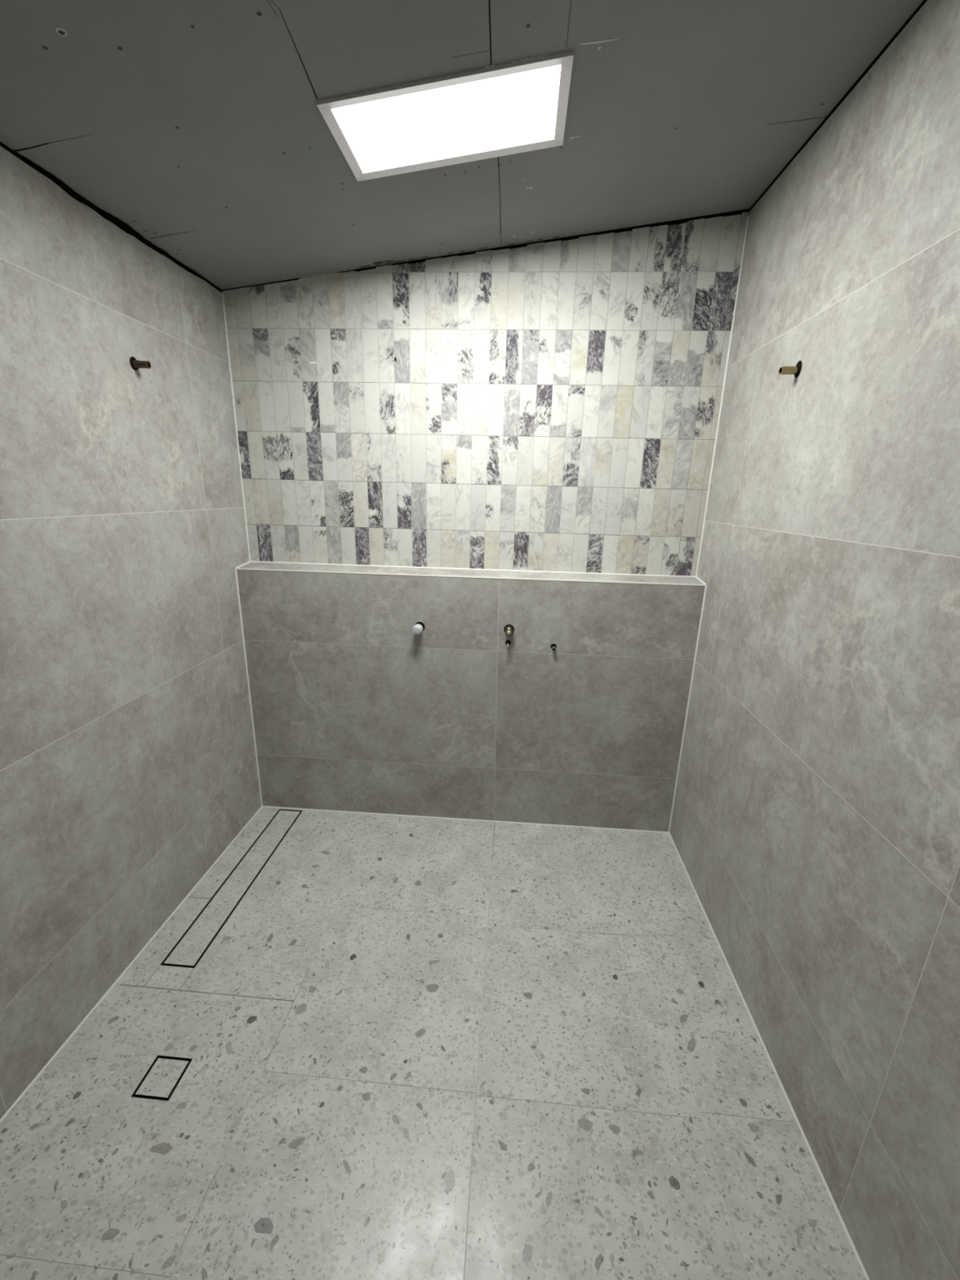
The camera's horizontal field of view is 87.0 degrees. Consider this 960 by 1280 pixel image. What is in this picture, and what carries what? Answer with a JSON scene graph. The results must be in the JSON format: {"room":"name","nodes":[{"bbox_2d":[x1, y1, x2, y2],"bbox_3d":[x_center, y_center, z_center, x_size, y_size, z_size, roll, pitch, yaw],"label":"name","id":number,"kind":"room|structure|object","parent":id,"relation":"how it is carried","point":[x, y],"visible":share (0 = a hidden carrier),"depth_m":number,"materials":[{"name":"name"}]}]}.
{"room":"building under construction","nodes":[
{"label":"building under construction","id":0,"kind":"room"},
{"bbox_2d":[0,143,261,1119],"bbox_3d":[-1.251,-0.113,0.713,0.090,3.060,3.562,2,16,3],"label":"wall","id":1,"kind":"structure","parent":0,"point":[128,766],"depth_m":1.54,"materials":[{"name":"tile"}]},
{"bbox_2d":[0,806,262,1123],"bbox_3d":[-1.245,1.300,1.037,0.004,0.044,3.300,2,16,3],"label":"trim","id":2,"kind":"structure","parent":1,"relation":"attached to","point":[233,841],"depth_m":1.64,"materials":[{"name":"plastic"}]},
{"bbox_2d":[129,356,151,370],"bbox_3d":[-1.094,-0.892,1.630,0.049,0.040,0.038,2,16,3],"label":"outlet","id":3,"kind":"object","parent":1,"relation":"attached to","point":[135,364],"visible":1,"depth_m":1.63,"materials":[{"name":"metal"}]},
{"bbox_2d":[235,560,250,568],"bbox_3d":[-1.096,-0.349,2.343,0.006,0.019,0.126,2,16,3],"label":"trim","id":4,"kind":"structure","parent":1,"relation":"attached to","point":[249,561],"depth_m":2.34,"materials":[{"name":"plastic"}]},
{"bbox_2d":[0,806,866,1279],"bbox_3d":[-0.208,1.365,1.075,2.174,0.130,3.582,2,16,3],"label":"floor","id":5,"kind":"structure","parent":0,"point":[420,1048],"depth_m":1.39,"materials":[{"name":"tile"}]},
{"bbox_2d":[130,1054,192,1101],"bbox_3d":[-0.881,1.228,1.407,0.105,0.032,0.106,2,16,3],"label":"floor drain","id":6,"kind":"object","parent":5,"relation":"in","point":[163,1076],"depth_m":1.40,"materials":[{"name":"tile"}]},
{"bbox_2d":[160,808,302,968],"bbox_3d":[-1.005,1.010,2.168,0.122,0.041,0.906,2,16,3],"label":"linear drain","id":7,"kind":"object","parent":5,"relation":"in","point":[197,938],"visible":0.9,"depth_m":2.04,"materials":[{"name":"tile"}]},
{"bbox_2d":[0,0,927,289],"bbox_3d":[-0.146,-1.077,0.363,2.273,0.382,3.581,2,16,3],"label":"ceiling","id":8,"kind":"structure","parent":0,"point":[744,84],"depth_m":1.23,"materials":[{"name":"paint"}]},
{"bbox_2d":[40,44,49,50],"bbox_3d":[-0.839,-1.143,0.975,0.014,0.002,0.014,2,16,3],"label":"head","id":9,"kind":"object","parent":8,"relation":"attached to","point":[45,47],"visible":1,"depth_m":0.97},
{"bbox_2d":[55,28,66,35],"bbox_3d":[-0.786,-1.141,0.949,0.017,0.002,0.017,2,16,3],"label":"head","id":10,"kind":"object","parent":8,"relation":"attached to","point":[61,32],"visible":1,"depth_m":0.95},
{"bbox_2d":[115,44,124,50],"bbox_3d":[-0.707,-1.162,0.992,0.014,0.002,0.014,2,16,3],"label":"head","id":11,"kind":"object","parent":8,"relation":"attached to","point":[119,47],"visible":1,"depth_m":0.99},
{"bbox_2d":[255,9,262,17],"bbox_3d":[-0.417,-1.183,0.954,0.014,0.002,0.014,2,16,3],"label":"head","id":12,"kind":"object","parent":8,"relation":"attached to","point":[259,13],"visible":1,"depth_m":0.95},
{"bbox_2d":[315,50,573,181],"bbox_3d":[-0.075,-1.315,1.291,0.590,0.086,0.313,2,16,3],"label":"ceiling light","id":13,"kind":"object","parent":8,"relation":"attached to","point":[511,104],"visible":1,"depth_m":1.26,"materials":[{"name":"white plastic"}]},
{"bbox_2d":[524,22,531,28],"bbox_3d":[0.099,-1.263,1.039,0.013,0.002,0.013,2,16,3],"label":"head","id":14,"kind":"object","parent":8,"relation":"attached to","point":[527,25],"visible":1,"depth_m":1.04},
{"bbox_2d":[236,562,705,831],"bbox_3d":[-0.078,0.314,2.478,2.074,1.309,0.172,2,16,3],"label":"wall","id":15,"kind":"structure","parent":0,"point":[354,709],"depth_m":2.37,"materials":[{"name":"grey tile"}]},
{"bbox_2d":[235,568,262,806],"bbox_3d":[-1.116,0.271,2.450,0.006,1.236,0.006,2,16,3],"label":"trim","id":16,"kind":"structure","parent":15,"relation":"attached to","point":[235,568],"depth_m":2.43,"materials":[{"name":"plastic"}]},
{"bbox_2d":[412,622,424,635],"bbox_3d":[-0.276,-0.052,2.269,0.049,0.049,0.055,2,16,3],"label":"outlet","id":17,"kind":"object","parent":15,"relation":"attached to","point":[419,627],"visible":1,"depth_m":2.25,"materials":[{"name":"metal"}]},
{"bbox_2d":[262,805,668,832],"bbox_3d":[-0.099,0.907,2.561,2.074,0.005,0.005,2,16,3],"label":"trim","id":18,"kind":"structure","parent":15,"relation":"attached to","point":[262,806],"depth_m":2.56,"materials":[{"name":"plastic"}]},
{"bbox_2d":[235,568,706,586],"bbox_3d":[-0.068,-0.277,2.220,2.070,0.006,0.010,2,16,3],"label":"trim","id":19,"kind":"structure","parent":15,"relation":"attached to","point":[236,568],"depth_m":2.21,"materials":[{"name":"silver metal"}]},
{"bbox_2d":[250,560,696,577],"bbox_3d":[-0.059,-0.328,2.337,2.074,0.006,0.006,2,16,3],"label":"trim","id":20,"kind":"structure","parent":15,"relation":"on","point":[251,561],"depth_m":2.33,"materials":[{"name":"plastic"}]},
{"bbox_2d":[505,640,511,647],"bbox_3d":[0.126,0.016,2.270,0.025,0.025,0.035,2,16,3],"label":"stud","id":21,"kind":"object","parent":15,"relation":"attached to","point":[508,642],"visible":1,"depth_m":2.28,"materials":[{"name":"silver metal"}]},
{"bbox_2d":[503,624,514,635],"bbox_3d":[0.129,-0.042,2.249,0.047,0.047,0.044,2,16,3],"label":"outlet","id":22,"kind":"object","parent":15,"relation":"attached to","point":[508,629],"visible":1,"depth_m":2.24,"materials":[{"name":"metal"}]},
{"bbox_2d":[550,643,556,651],"bbox_3d":[0.330,0.033,2.266,0.027,0.029,0.025,2,16,3],"label":"stud","id":23,"kind":"object","parent":15,"relation":"attached to","point":[553,646],"visible":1,"depth_m":2.27,"materials":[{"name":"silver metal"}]},
{"bbox_2d":[668,585,706,832],"bbox_3d":[0.949,0.360,2.325,0.006,1.236,0.006,2,16,3],"label":"trim","id":24,"kind":"structure","parent":15,"relation":"attached to","point":[705,585],"depth_m":2.31,"materials":[{"name":"plastic"}]},
{"bbox_2d":[219,207,752,576],"bbox_3d":[-0.035,-1.151,2.151,2.134,1.814,0.100,2,16,3],"label":"wall","id":25,"kind":"structure","parent":0,"point":[550,405],"depth_m":2.14,"materials":[{"name":"tile"}]},
{"bbox_2d":[222,292,250,561],"bbox_3d":[-1.078,-0.904,2.245,0.006,1.111,0.006,2,16,3],"label":"trim","id":26,"kind":"structure","parent":25,"relation":"attached to","point":[222,292],"depth_m":2.23,"materials":[{"name":"plastic"}]},
{"bbox_2d":[695,215,749,576],"bbox_3d":[0.990,-0.936,2.085,0.006,1.361,0.006,2,16,3],"label":"trim","id":27,"kind":"structure","parent":25,"relation":"attached to","point":[748,215],"depth_m":2.06,"materials":[{"name":"plastic"}]},
{"bbox_2d":[669,0,959,1279],"bbox_3d":[0.906,-0.021,0.582,0.090,3.060,3.562,2,16,3],"label":"wall","id":28,"kind":"structure","parent":0,"point":[815,827],"depth_m":1.22,"materials":[{"name":"tile"}]},
{"bbox_2d":[668,832,869,1279],"bbox_3d":[0.818,1.415,0.920,0.004,0.020,3.300,2,16,3],"label":"trim","id":29,"kind":"structure","parent":28,"relation":"attached to","point":[710,926],"depth_m":1.40,"materials":[{"name":"plastic"}]},
{"bbox_2d":[778,360,801,377],"bbox_3d":[0.925,-0.810,1.512,0.054,0.046,0.040,2,16,3],"label":"pipe","id":30,"kind":"object","parent":28,"relation":"attached to","point":[795,371],"visible":1,"depth_m":1.50,"materials":[{"name":"gold metal"}]}
]}

